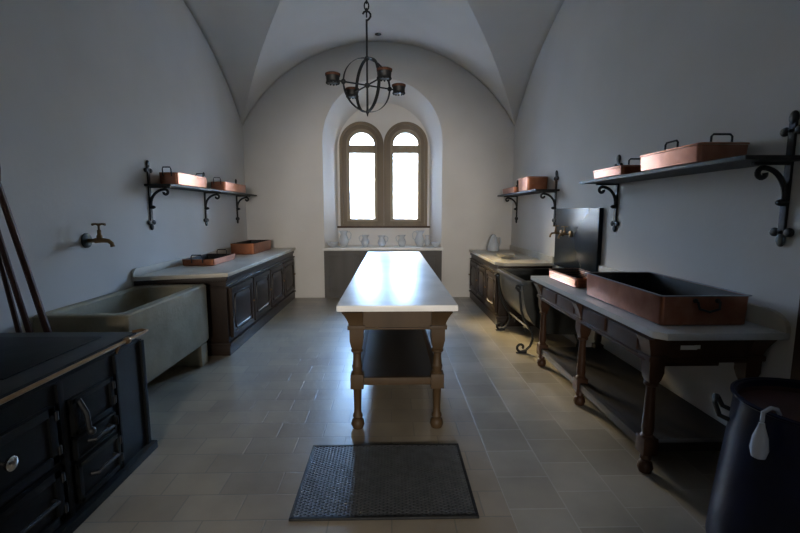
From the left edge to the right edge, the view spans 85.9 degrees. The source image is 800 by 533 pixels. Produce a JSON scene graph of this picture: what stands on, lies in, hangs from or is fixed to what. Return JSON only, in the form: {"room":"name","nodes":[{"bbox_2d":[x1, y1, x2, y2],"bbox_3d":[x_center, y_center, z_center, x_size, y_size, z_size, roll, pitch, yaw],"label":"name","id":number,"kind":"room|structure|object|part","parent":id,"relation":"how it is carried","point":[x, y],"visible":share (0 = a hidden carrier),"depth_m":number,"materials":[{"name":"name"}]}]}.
{"room":"historic interior","nodes":[
{"label":"historic interior","id":0,"kind":"room"},
{"bbox_2d":[0,0,246,332],"bbox_3d":[-2.645,-1.115,3.432,0.300,4.270,7.400,0,7,-1],"label":"wall","id":1,"kind":"structure","parent":0,"point":[92,91],"depth_m":3.64,"materials":[{"name":"paint"}]},
{"bbox_2d":[81,223,114,247],"bbox_3d":[-2.380,-0.246,3.407,0.223,0.197,0.117,0,7,-1],"label":"tap","id":2,"kind":"object","parent":1,"relation":"attached to","point":[86,239],"visible":1,"depth_m":3.40,"materials":[{"name":"brown metal"}]},
{"bbox_3d":[-2.381,-0.331,3.396,0.108,0.026,0.023,0,7,-1],"label":"tap handle","id":3,"kind":"part","parent":2,"relation":"part of","materials":[{"name":"gold metal"}]},
{"bbox_3d":[-2.374,-0.239,3.408,0.211,0.174,0.044,0,7,-1],"label":"spout","id":4,"kind":"part","parent":2,"relation":"part of","materials":[{"name":"gold metal"}]},
{"bbox_2d":[144,160,256,229],"bbox_3d":[-2.415,-0.874,5.590,0.271,0.693,2.750,0,7,-1],"label":"wall shelf","id":5,"kind":"object","parent":1,"relation":"attached to","point":[147,169],"visible":0.88,"depth_m":4.66,"materials":[{"name":"metal"}]},
{"bbox_2d":[159,166,206,187],"bbox_3d":[-2.366,-0.968,4.727,0.190,0.180,0.772,0,7,-1],"label":"roasting pan","id":6,"kind":"object","parent":5,"relation":"on","point":[170,177],"visible":0.84,"depth_m":4.46,"materials":[{"name":"orange metal"}]},
{"bbox_3d":[-2.358,-0.963,4.352,0.098,0.096,0.025,0,7,-1],"label":"handle","id":7,"kind":"part","parent":6,"relation":"part of","materials":[{"name":"metal"}]},
{"bbox_2d":[211,177,245,192],"bbox_3d":[-2.399,-1.131,6.034,0.200,0.175,0.846,0,7,-1],"label":"roasting pan","id":8,"kind":"object","parent":5,"relation":"on","point":[225,186],"visible":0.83,"depth_m":5.75,"materials":[{"name":"orange metal"}]},
{"bbox_2d":[184,0,563,126],"bbox_3d":[-0.260,-2.584,3.297,4.733,1.522,7.525,0,7,-1],"label":"ceiling","id":9,"kind":"structure","parent":0,"point":[254,43],"depth_m":5.85,"materials":[{"name":"paint"}]},
{"bbox_2d":[325,0,405,116],"bbox_3d":[-0.262,-2.178,3.348,0.533,1.949,0.533,2,7,14],"label":"chandelier","id":10,"kind":"object","parent":9,"relation":"hanging from","point":[383,72],"visible":1,"depth_m":3.39,"materials":[{"name":"metal"}]},
{"bbox_3d":[-0.262,-1.449,3.440,0.013,0.013,0.500,-4,8,-30],"label":"arm","id":11,"kind":"part","parent":10,"relation":"part of","materials":[{"name":"metal"}]},
{"bbox_3d":[-0.262,-2.548,3.301,0.110,1.202,0.110,0,7,-1],"label":"chain","id":12,"kind":"part","parent":10,"relation":"part of","materials":[{"name":"metal"}]},
{"bbox_3d":[-0.262,-1.449,3.440,0.500,0.013,0.013,-4,8,-30],"label":"arm","id":13,"kind":"part","parent":10,"relation":"part of","materials":[{"name":"metal"}]},
{"bbox_3d":[-0.262,-1.576,3.424,0.041,0.735,0.043,0,7,-1],"label":"rod","id":14,"kind":"part","parent":10,"relation":"part of","materials":[{"name":"metal"}]},
{"bbox_2d":[242,42,514,297],"bbox_3d":[-0.339,-1.593,7.201,4.470,4.270,0.100,0,7,-1],"label":"wall","id":15,"kind":"structure","parent":0,"point":[283,131],"depth_m":7.12,"materials":[{"name":"paint"}]},
{"bbox_2d":[322,79,441,246],"bbox_3d":[-0.292,-1.799,7.353,2.380,2.980,0.450,0,7,-1],"label":"window recess","id":16,"kind":"object","parent":15,"relation":"in","point":[415,102],"visible":0.59,"depth_m":7.33,"materials":[{"name":"paint"}]},
{"bbox_2d":[322,245,442,250],"bbox_3d":[-0.292,-0.325,7.519,2.040,0.050,0.530,0,7,-1],"label":"trim","id":17,"kind":"structure","parent":15,"relation":"attached to","point":[349,247],"depth_m":7.27,"materials":[{"name":"white stone"}]},
{"bbox_2d":[326,242,338,246],"bbox_3d":[-1.154,-0.375,7.369,0.210,0.085,0.210,0,7,-1],"label":"bowl","id":18,"kind":"object","parent":17,"relation":"on","point":[331,244],"visible":1,"depth_m":7.30,"materials":[{"name":"white ceramic"}]},
{"bbox_2d":[338,230,351,246],"bbox_3d":[-0.966,-0.487,7.472,0.195,0.280,0.169,5,9,34],"label":"pitcher","id":19,"kind":"object","parent":17,"relation":"on","point":[343,240],"visible":1,"depth_m":7.43,"materials":[{"name":"white ceramic"}]},
{"bbox_2d":[359,235,368,246],"bbox_3d":[-0.616,-0.451,7.498,0.160,0.204,0.139,5,9,35],"label":"pitcher","id":20,"kind":"object","parent":17,"relation":"on","point":[365,241],"visible":1,"depth_m":7.45,"materials":[{"name":"white ceramic"}]},
{"bbox_2d":[377,235,387,246],"bbox_3d":[-0.308,-0.446,7.492,0.166,0.194,0.143,5,9,34],"label":"pitcher","id":21,"kind":"object","parent":17,"relation":"on","point":[381,242],"visible":1,"depth_m":7.46,"materials":[{"name":"white ceramic"}]},
{"bbox_2d":[396,235,405,246],"bbox_3d":[0.024,-0.453,7.511,0.160,0.204,0.139,5,9,35],"label":"pitcher","id":22,"kind":"object","parent":17,"relation":"on","point":[401,241],"visible":1,"depth_m":7.46,"materials":[{"name":"white ceramic"}]},
{"bbox_2d":[412,230,424,246],"bbox_3d":[0.332,-0.492,7.514,0.195,0.280,0.169,5,9,35],"label":"pitcher","id":23,"kind":"object","parent":17,"relation":"on","point":[419,240],"visible":1,"depth_m":7.45,"materials":[{"name":"white ceramic"}]},
{"bbox_2d":[425,235,430,245],"bbox_3d":[0.490,-0.468,7.670,0.104,0.194,0.090,5,9,34],"label":"pitcher","id":24,"kind":"object","parent":17,"relation":"on","point":[427,241],"visible":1,"depth_m":7.64,"materials":[{"name":"white ceramic"}]},
{"bbox_2d":[431,242,439,246],"bbox_3d":[0.610,-0.377,7.406,0.170,0.080,0.170,0,7,-1],"label":"bowl","id":25,"kind":"object","parent":17,"relation":"on","point":[434,244],"visible":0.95,"depth_m":7.36,"materials":[{"name":"white ceramic"}]},
{"bbox_2d":[324,251,441,297],"bbox_3d":[-0.287,0.132,7.353,2.000,0.810,0.055,0,7,-1],"label":"trim","id":26,"kind":"structure","parent":15,"relation":"attached to","point":[340,267],"depth_m":7.32,"materials":[{"name":"grey paint"}]},
{"bbox_2d":[337,103,429,244],"bbox_3d":[-0.290,-1.567,7.675,2.500,4.100,0.130,0,7,-1],"label":"wall","id":27,"kind":"structure","parent":0,"point":[383,119],"depth_m":7.58,"materials":[{"name":"paint"}]},
{"bbox_2d":[339,121,383,225],"bbox_3d":[-0.675,-1.629,7.651,0.772,1.803,0.185,0,7,-1],"label":"window","id":28,"kind":"structure","parent":27,"relation":"in","point":[345,149],"depth_m":7.59,"materials":[{"name":"brown wood"}]},
{"bbox_3d":[-0.676,-1.618,7.690,0.554,1.617,0.110,0,7,-1],"label":"sash","id":29,"kind":"part","parent":28,"relation":"part of","materials":[{"name":"brown wood"}]},
{"bbox_2d":[337,226,429,227],"bbox_3d":[-0.289,-0.709,7.698,1.655,0.035,0.080,0,7,-1],"label":"trim","id":30,"kind":"structure","parent":27,"relation":"attached to","point":[337,226],"depth_m":7.66,"materials":[{"name":"brown wood"}]},
{"bbox_2d":[384,122,427,225],"bbox_3d":[0.099,-1.631,7.667,0.772,1.803,0.185,0,7,-1],"label":"window","id":31,"kind":"structure","parent":27,"relation":"in","point":[421,149],"depth_m":7.61,"materials":[{"name":"brown wood"}]},
{"bbox_3d":[0.098,-1.620,7.706,0.554,1.617,0.110,0,7,-1],"label":"sash","id":32,"kind":"part","parent":31,"relation":"part of","materials":[{"name":"brown wood"}]},
{"bbox_2d":[73,297,719,532],"bbox_3d":[-0.260,1.095,3.763,5.070,0.200,8.000,0,7,-1],"label":"floor","id":33,"kind":"structure","parent":0,"point":[236,434],"depth_m":2.75,"materials":[{"name":"tile"}]},
{"bbox_2d":[0,254,21,332],"bbox_3d":[-2.381,0.323,2.663,0.193,1.593,0.032,-6,9,-37],"label":"wooden pole","id":34,"kind":"object","parent":33,"relation":"on","point":[6,284],"visible":0.33,"depth_m":2.63,"materials":[{"name":"red wood"}]},
{"bbox_2d":[0,230,32,332],"bbox_3d":[-2.270,0.320,2.606,0.298,1.615,0.034,-2,8,-18],"label":"wooden pole","id":35,"kind":"object","parent":33,"relation":"on","point":[3,251],"visible":0.41,"depth_m":2.56,"materials":[{"name":"red wood"}]},
{"bbox_2d":[0,166,51,331],"bbox_3d":[-2.277,0.116,2.655,0.419,2.011,0.088,-3,8,-19],"label":"wooden pole","id":36,"kind":"object","parent":33,"relation":"on","point":[4,204],"visible":0.52,"depth_m":2.62,"materials":[{"name":"red wood"}]},
{"bbox_2d":[0,328,157,532],"bbox_3d":[-1.947,0.882,1.528,0.995,0.785,2.230,0,7,-1],"label":"range","id":37,"kind":"object","parent":33,"relation":"on","point":[75,416],"visible":1,"depth_m":2.04,"materials":[{"name":"black metal"}]},
{"bbox_3d":[-1.490,0.750,1.637,0.052,0.056,0.056,0,7,-1],"label":"knob","id":38,"kind":"part","parent":37,"relation":"part of","materials":[{"name":"metal"}]},
{"bbox_3d":[-1.525,0.768,1.658,0.020,0.260,0.480,0,7,-1],"label":"oven door","id":39,"kind":"part","parent":37,"relation":"part of","materials":[{"name":"black metal"}]},
{"bbox_3d":[-1.525,1.050,1.694,0.020,0.250,0.480,0,7,-1],"label":"oven door","id":40,"kind":"part","parent":37,"relation":"part of","materials":[{"name":"black metal"}]},
{"bbox_3d":[-1.511,0.768,1.658,0.012,0.260,0.480,0,7,-1],"label":"door frame","id":41,"kind":"part","parent":37,"relation":"part of","materials":[{"name":"black metal"}]},
{"bbox_3d":[-1.511,1.050,1.694,0.012,0.250,0.480,0,7,-1],"label":"door frame","id":42,"kind":"part","parent":37,"relation":"part of","materials":[{"name":"black metal"}]},
{"bbox_3d":[-1.494,1.043,1.714,0.049,0.028,0.357,0,7,-1],"label":"handle","id":43,"kind":"part","parent":37,"relation":"part of","materials":[{"name":"metal"}]},
{"bbox_3d":[-2.009,0.531,1.462,0.640,0.008,2.010,0,7,-1],"label":"hot plate","id":44,"kind":"part","parent":37,"relation":"part of","materials":[{"name":"black metal"}]},
{"bbox_3d":[-2.002,0.552,1.482,0.885,0.042,2.205,0,7,-1],"label":"cooktop frame","id":45,"kind":"part","parent":37,"relation":"part of","materials":[{"name":"black metal"}]},
{"bbox_3d":[-1.511,0.516,1.485,0.102,0.026,2.179,0,7,-1],"label":"rail","id":46,"kind":"part","parent":37,"relation":"part of","materials":[{"name":"gold metal"}]},
{"bbox_3d":[-1.535,0.687,2.137,0.020,0.180,0.290,0,7,-1],"label":"oven door","id":47,"kind":"part","parent":37,"relation":"part of","materials":[{"name":"black metal"}]},
{"bbox_3d":[-1.535,0.843,2.156,0.020,0.105,0.290,0,7,-1],"label":"oven door","id":48,"kind":"part","parent":37,"relation":"part of","materials":[{"name":"black metal"}]},
{"bbox_3d":[-1.521,0.687,2.137,0.012,0.180,0.290,0,7,-1],"label":"door frame","id":49,"kind":"part","parent":37,"relation":"part of","materials":[{"name":"black metal"}]},
{"bbox_3d":[-1.535,1.013,2.188,0.020,0.200,0.310,0,7,-1],"label":"oven door","id":50,"kind":"part","parent":37,"relation":"part of","materials":[{"name":"black metal"}]},
{"bbox_3d":[-1.521,0.843,2.157,0.012,0.105,0.290,0,7,-1],"label":"door frame","id":51,"kind":"part","parent":37,"relation":"part of","materials":[{"name":"black metal"}]},
{"bbox_3d":[-1.521,1.013,2.188,0.012,0.200,0.310,0,7,-1],"label":"door frame","id":52,"kind":"part","parent":37,"relation":"part of","materials":[{"name":"black metal"}]},
{"bbox_3d":[-1.504,0.836,2.176,0.049,0.028,0.167,0,7,-1],"label":"handle","id":53,"kind":"part","parent":37,"relation":"part of","materials":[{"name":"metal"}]},
{"bbox_3d":[-1.504,1.005,2.208,0.049,0.028,0.187,0,7,-1],"label":"handle","id":54,"kind":"part","parent":37,"relation":"part of","materials":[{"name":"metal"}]},
{"bbox_2d":[32,284,208,382],"bbox_3d":[-2.171,0.632,3.563,0.636,0.770,1.280,0,7,-1],"label":"sink","id":55,"kind":"object","parent":33,"relation":"on","point":[175,316],"visible":0.55,"depth_m":3.47,"materials":[{"name":"grey stone"}]},
{"bbox_2d":[134,251,295,355],"bbox_3d":[-2.122,0.336,5.700,0.812,0.820,3.249,0,7,-1],"label":"base cabinet","id":56,"kind":"object","parent":33,"relation":"on","point":[240,304],"visible":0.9,"depth_m":4.72,"materials":[{"name":"brown wood"}]},
{"bbox_2d":[131,247,294,280],"bbox_3d":[-2.134,-0.127,5.630,0.802,0.114,3.290,0,7,-1],"label":"countertop","id":57,"kind":"structure","parent":56,"relation":"on","point":[172,269],"depth_m":4.56,"materials":[{"name":"white stone"}]},
{"bbox_2d":[182,249,234,265],"bbox_3d":[-2.260,-0.113,5.120,0.355,0.130,0.732,0,7,-1],"label":"roasting pan","id":58,"kind":"object","parent":57,"relation":"on","point":[205,259],"visible":1,"depth_m":4.90,"materials":[{"name":"orange metal"}]},
{"bbox_2d":[230,240,270,253],"bbox_3d":[-2.236,-0.301,6.508,0.340,0.154,0.880,0,7,-1],"label":"roasting pan","id":59,"kind":"object","parent":57,"relation":"on","point":[248,246],"visible":0.96,"depth_m":6.13,"materials":[{"name":"orange metal"}]},
{"bbox_3d":[-1.747,0.436,4.752,0.022,0.520,0.670,0,7,-1],"label":"door","id":60,"kind":"part","parent":56,"relation":"part of","materials":[{"name":"brown wood"}]},
{"bbox_3d":[-1.729,0.436,4.752,0.018,0.520,0.670,0,7,-1],"label":"door panel","id":61,"kind":"part","parent":56,"relation":"part of","materials":[{"name":"brown wood"}]},
{"bbox_3d":[-1.762,0.345,5.466,0.022,0.520,0.670,0,7,-1],"label":"door","id":62,"kind":"part","parent":56,"relation":"part of","materials":[{"name":"brown wood"}]},
{"bbox_3d":[-1.744,0.345,5.466,0.018,0.520,0.670,0,7,-1],"label":"door panel","id":63,"kind":"part","parent":56,"relation":"part of","materials":[{"name":"brown wood"}]},
{"bbox_3d":[-1.759,0.255,6.181,0.018,0.520,0.670,0,7,-1],"label":"door panel","id":64,"kind":"part","parent":56,"relation":"part of","materials":[{"name":"brown wood"}]},
{"bbox_3d":[-1.774,0.164,6.895,0.018,0.520,0.670,0,7,-1],"label":"door panel","id":65,"kind":"part","parent":56,"relation":"part of","materials":[{"name":"brown wood"}]},
{"bbox_2d":[289,443,478,520],"bbox_3d":[-0.081,1.163,2.376,0.910,0.013,0.655,0,7,-1],"label":"floor mat","id":66,"kind":"object","parent":33,"relation":"on","point":[359,481],"visible":1,"depth_m":2.30,"materials":[{"name":"rubber"}]},
{"bbox_2d":[336,251,457,429],"bbox_3d":[-0.055,0.445,4.622,0.770,0.875,3.740,0,7,-1],"label":"worktable","id":67,"kind":"object","parent":33,"relation":"on","point":[394,297],"visible":1,"depth_m":2.97,"materials":[{"name":"white stone"}]},
{"bbox_3d":[-0.302,0.693,2.868,0.147,0.823,0.147,0,7,-1],"label":"leg","id":68,"kind":"part","parent":67,"relation":"part of","materials":[{"name":"brown wood"}]},
{"bbox_2d":[362,329,431,375],"bbox_3d":[-0.055,0.538,4.634,0.494,0.027,3.458,0,7,-1],"label":"shelf","id":69,"kind":"object","parent":67,"relation":"attached to","point":[385,352],"depth_m":3.38,"materials":[{"name":"brown wood"}]},
{"bbox_3d":[0.267,0.692,2.880,0.147,0.823,0.147,0,7,-1],"label":"leg","id":70,"kind":"part","parent":67,"relation":"part of","materials":[{"name":"brown wood"}]},
{"bbox_2d":[468,252,552,326],"bbox_3d":[1.542,0.261,6.428,0.732,0.785,1.940,0,7,-1],"label":"base cabinet","id":71,"kind":"object","parent":33,"relation":"on","point":[484,292],"visible":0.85,"depth_m":5.84,"materials":[{"name":"brown wood"}]},
{"bbox_3d":[1.196,0.166,7.021,0.018,0.485,0.563,0,7,-1],"label":"door panel","id":72,"kind":"part","parent":71,"relation":"part of","materials":[{"name":"brown wood"}]},
{"bbox_3d":[1.209,0.243,6.413,0.018,0.485,0.563,0,7,-1],"label":"door panel","id":73,"kind":"part","parent":71,"relation":"part of","materials":[{"name":"brown wood"}]},
{"bbox_3d":[1.222,0.320,5.805,0.018,0.485,0.563,0,7,-1],"label":"door panel","id":74,"kind":"part","parent":71,"relation":"part of","materials":[{"name":"brown wood"}]},
{"bbox_3d":[1.240,0.320,5.805,0.022,0.485,0.563,0,7,-1],"label":"door","id":75,"kind":"part","parent":71,"relation":"part of","materials":[{"name":"brown wood"}]},
{"bbox_2d":[469,245,553,265],"bbox_3d":[1.556,-0.187,6.361,0.717,0.119,1.980,0,7,-1],"label":"countertop","id":76,"kind":"structure","parent":71,"relation":"on","point":[522,257],"depth_m":5.92,"materials":[{"name":"white stone"}]},
{"bbox_2d":[487,234,500,250],"bbox_3d":[1.533,-0.394,7.060,0.200,0.275,0.200,-7,10,-42],"label":"jug","id":77,"kind":"object","parent":76,"relation":"on","point":[493,245],"visible":1,"depth_m":7.00,"materials":[{"name":"white ceramic"}]},
{"bbox_2d":[496,253,514,257],"bbox_3d":[1.475,-0.150,6.011,0.260,0.055,0.338,0,7,-1],"label":"dish","id":78,"kind":"object","parent":76,"relation":"on","point":[502,255],"visible":1,"depth_m":5.94,"materials":[{"name":"ceramic"}]},
{"bbox_2d":[494,268,578,352],"bbox_3d":[1.546,0.468,4.891,0.767,0.768,1.020,0,7,-1],"label":"basin","id":79,"kind":"object","parent":33,"relation":"on","point":[519,291],"visible":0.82,"depth_m":4.45,"materials":[{"name":"metal"}]},
{"bbox_3d":[1.264,0.434,5.304,0.220,0.725,0.028,0,7,-1],"label":"leg","id":80,"kind":"part","parent":79,"relation":"part of","materials":[{"name":"metal"}]},
{"bbox_3d":[1.282,0.544,4.441,0.220,0.725,0.028,0,7,-1],"label":"leg","id":81,"kind":"part","parent":79,"relation":"part of","materials":[{"name":"metal"}]},
{"bbox_3d":[1.840,0.791,4.484,0.069,0.228,0.030,0,7,-1],"label":"leg","id":82,"kind":"part","parent":79,"relation":"part of","materials":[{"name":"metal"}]},
{"bbox_2d":[531,265,790,473],"bbox_3d":[1.635,0.584,3.244,0.696,0.945,2.020,0,7,-1],"label":"side table","id":83,"kind":"object","parent":33,"relation":"on","point":[655,418],"visible":0.83,"depth_m":2.57,"materials":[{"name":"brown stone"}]},
{"bbox_3d":[1.337,0.555,4.076,0.136,0.793,0.136,0,7,-1],"label":"leg","id":84,"kind":"part","parent":83,"relation":"part of","materials":[{"name":"brown wood"}]},
{"bbox_3d":[1.315,0.253,3.790,0.012,0.085,0.320,0,7,-1],"label":"drawer","id":85,"kind":"part","parent":83,"relation":"part of","materials":[{"name":"brown wood"}]},
{"bbox_3d":[1.323,0.298,3.433,0.012,0.085,0.320,0,7,-1],"label":"drawer","id":86,"kind":"part","parent":83,"relation":"part of","materials":[{"name":"brown wood"}]},
{"bbox_2d":[549,268,588,287],"bbox_3d":[1.557,0.097,3.786,0.290,0.084,0.620,0,7,-1],"label":"roasting pan","id":87,"kind":"object","parent":83,"relation":"on","point":[574,277],"visible":0.71,"depth_m":3.90,"materials":[{"name":"orange metal"}]},
{"bbox_3d":[1.355,0.662,3.238,0.136,0.793,0.107,0,7,-1],"label":"leg","id":88,"kind":"part","parent":83,"relation":"part of","materials":[{"name":"brown wood"}]},
{"bbox_3d":[1.333,0.358,2.957,0.012,0.085,0.320,0,7,-1],"label":"drawer","id":89,"kind":"part","parent":83,"relation":"part of","materials":[{"name":"brown wood"}]},
{"bbox_3d":[1.897,0.554,4.087,0.136,0.793,0.136,0,7,-1],"label":"leg","id":90,"kind":"part","parent":83,"relation":"part of","materials":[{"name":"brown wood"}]},
{"bbox_3d":[1.341,0.404,2.595,0.012,0.085,0.330,0,7,-1],"label":"drawer","id":91,"kind":"part","parent":83,"relation":"part of","materials":[{"name":"brown wood"}]},
{"bbox_2d":[541,347,725,451],"bbox_3d":[1.651,0.900,3.261,0.609,0.055,1.727,0,7,-1],"label":"shelf","id":92,"kind":"object","parent":83,"relation":"attached to","point":[614,386],"depth_m":2.90,"materials":[{"name":"brown wood"}]},
{"bbox_3d":[1.373,0.771,2.375,0.136,0.793,0.136,0,7,-1],"label":"leg","id":93,"kind":"part","parent":83,"relation":"part of","materials":[{"name":"brown wood"}]},
{"bbox_2d":[585,272,751,325],"bbox_3d":[1.641,0.182,2.775,0.505,0.169,0.986,0,7,-1],"label":"roasting pan","id":94,"kind":"object","parent":83,"relation":"on","point":[660,299],"visible":1,"depth_m":2.49,"materials":[{"name":"orange metal"}]},
{"bbox_3d":[1.651,0.210,2.305,0.144,0.074,0.047,0,7,-1],"label":"handle","id":95,"kind":"part","parent":94,"relation":"part of","materials":[{"name":"metal"}]},
{"bbox_3d":[1.688,0.498,2.811,0.370,0.104,0.580,0,7,-1],"label":"under drawer","id":96,"kind":"part","parent":83,"relation":"part of","materials":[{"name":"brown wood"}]},
{"bbox_3d":[1.933,0.769,2.387,0.136,0.793,0.136,0,7,-1],"label":"leg","id":97,"kind":"part","parent":83,"relation":"part of","materials":[{"name":"brown wood"}]},
{"bbox_2d":[705,377,799,532],"bbox_3d":[1.617,0.888,1.704,0.624,0.729,0.624,0,7,-1],"label":"stockpot","id":98,"kind":"object","parent":33,"relation":"on","point":[749,494],"visible":0.97,"depth_m":1.67,"materials":[{"name":"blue metal"}]},
{"bbox_3d":[1.397,0.600,1.867,0.072,0.089,0.139,6,10,41],"label":"handle","id":99,"kind":"part","parent":98,"relation":"part of","materials":[{"name":"metal"}]},
{"bbox_2d":[749,406,781,459],"bbox_3d":[1.344,0.607,1.585,0.127,0.198,0.057,-4,8,-31],"label":"ladle","id":100,"kind":"object","parent":98,"relation":"hanging from","point":[759,442],"visible":0.98,"depth_m":1.56,"materials":[{"name":"silver metal"}]},
{"bbox_3d":[1.617,0.583,1.666,0.498,0.045,0.498,0,7,-1],"label":"lid","id":101,"kind":"part","parent":98,"relation":"part of","materials":[{"name":"brown metal"}]},
{"bbox_2d":[790,299,799,379],"bbox_3d":[1.974,0.633,2.007,0.048,1.160,0.300,0,7,-1],"label":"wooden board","id":102,"kind":"object","parent":33,"relation":"on","point":[795,369],"visible":0.02,"depth_m":2.11,"materials":[{"name":"brown wood"}]},
{"bbox_2d":[511,0,799,425],"bbox_3d":[2.124,-1.128,3.531,0.300,4.270,7.400,0,7,-1],"label":"wall","id":103,"kind":"structure","parent":0,"point":[609,79],"depth_m":3.09,"materials":[{"name":"paint"}]},
{"bbox_2d":[497,170,559,226],"bbox_3d":[1.776,-0.945,6.154,0.311,0.693,1.870,0,7,-1],"label":"wall shelf","id":104,"kind":"object","parent":103,"relation":"attached to","point":[534,191],"visible":0.9,"depth_m":5.35,"materials":[{"name":"metal"}]},
{"bbox_2d":[503,187,518,193],"bbox_3d":[1.747,-1.173,6.504,0.230,0.140,0.676,0,7,-1],"label":"roasting pan","id":105,"kind":"object","parent":104,"relation":"on","point":[511,189],"visible":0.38,"depth_m":6.37,"materials":[{"name":"orange metal"}]},
{"bbox_2d":[518,176,547,191],"bbox_3d":[1.773,-1.100,5.756,0.278,0.184,0.428,0,7,-1],"label":"roasting pan","id":106,"kind":"object","parent":104,"relation":"on","point":[530,182],"visible":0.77,"depth_m":5.56,"materials":[{"name":"orange metal"}]},
{"bbox_3d":[1.773,-1.183,5.745,0.278,0.017,0.428,0,7,-1],"label":"lid","id":107,"kind":"part","parent":106,"relation":"part of","materials":[{"name":"orange metal"}]},
{"bbox_2d":[554,208,603,271],"bbox_3d":[1.928,-0.293,4.717,0.043,0.685,1.090,0,7,-1],"label":"backsplash","id":108,"kind":"structure","parent":103,"relation":"attached to","point":[582,250],"depth_m":4.55,"materials":[{"name":"black metal"}]},
{"bbox_2d":[549,225,562,236],"bbox_3d":[1.825,-0.413,5.048,0.145,0.142,0.076,0,7,-1],"label":"tap","id":109,"kind":"object","parent":108,"relation":"attached to","point":[555,231],"visible":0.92,"depth_m":5.04,"materials":[{"name":"gold metal"}]},
{"bbox_2d":[557,226,571,238],"bbox_3d":[1.830,-0.380,4.790,0.145,0.142,0.076,0,7,-1],"label":"tap","id":110,"kind":"object","parent":108,"relation":"attached to","point":[569,233],"visible":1,"depth_m":4.78,"materials":[{"name":"gold metal"}]},
{"bbox_2d":[580,110,799,246],"bbox_3d":[1.827,-0.549,3.029,0.341,0.693,1.871,0,7,-1],"label":"wall shelf","id":111,"kind":"object","parent":103,"relation":"attached to","point":[744,161],"visible":0.93,"depth_m":2.23,"materials":[{"name":"metal"}]},
{"bbox_2d":[593,158,641,178],"bbox_3d":[1.777,-0.780,3.452,0.248,0.127,0.478,0,7,-1],"label":"roasting pan","id":112,"kind":"object","parent":111,"relation":"on","point":[622,169],"visible":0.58,"depth_m":3.27,"materials":[{"name":"orange metal"}]},
{"bbox_3d":[1.777,-0.787,3.451,0.248,0.017,0.478,0,7,-1],"label":"lid","id":113,"kind":"part","parent":112,"relation":"part of","materials":[{"name":"orange metal"}]},
{"bbox_3d":[1.781,-0.792,3.244,0.120,0.050,0.012,0,7,-1],"label":"handle","id":114,"kind":"part","parent":112,"relation":"part of","materials":[{"name":"metal"}]},
{"bbox_2d":[640,133,749,171],"bbox_3d":[1.817,-0.705,2.706,0.298,0.167,0.598,0,7,-1],"label":"roasting pan","id":115,"kind":"object","parent":111,"relation":"on","point":[698,152],"visible":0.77,"depth_m":2.46,"materials":[{"name":"orange metal"}]},
{"bbox_3d":[1.702,-0.763,2.697,0.012,0.050,0.132,0,7,-1],"label":"handle","id":116,"kind":"part","parent":115,"relation":"part of","materials":[{"name":"metal"}]},
{"bbox_3d":[1.817,-0.732,2.703,0.298,0.017,0.598,0,7,-1],"label":"lid","id":117,"kind":"part","parent":115,"relation":"part of","materials":[{"name":"orange metal"}]},
{"bbox_3d":[1.823,-0.730,2.436,0.132,0.050,0.012,0,7,-1],"label":"handle","id":118,"kind":"part","parent":115,"relation":"part of","materials":[{"name":"metal"}]}
]}

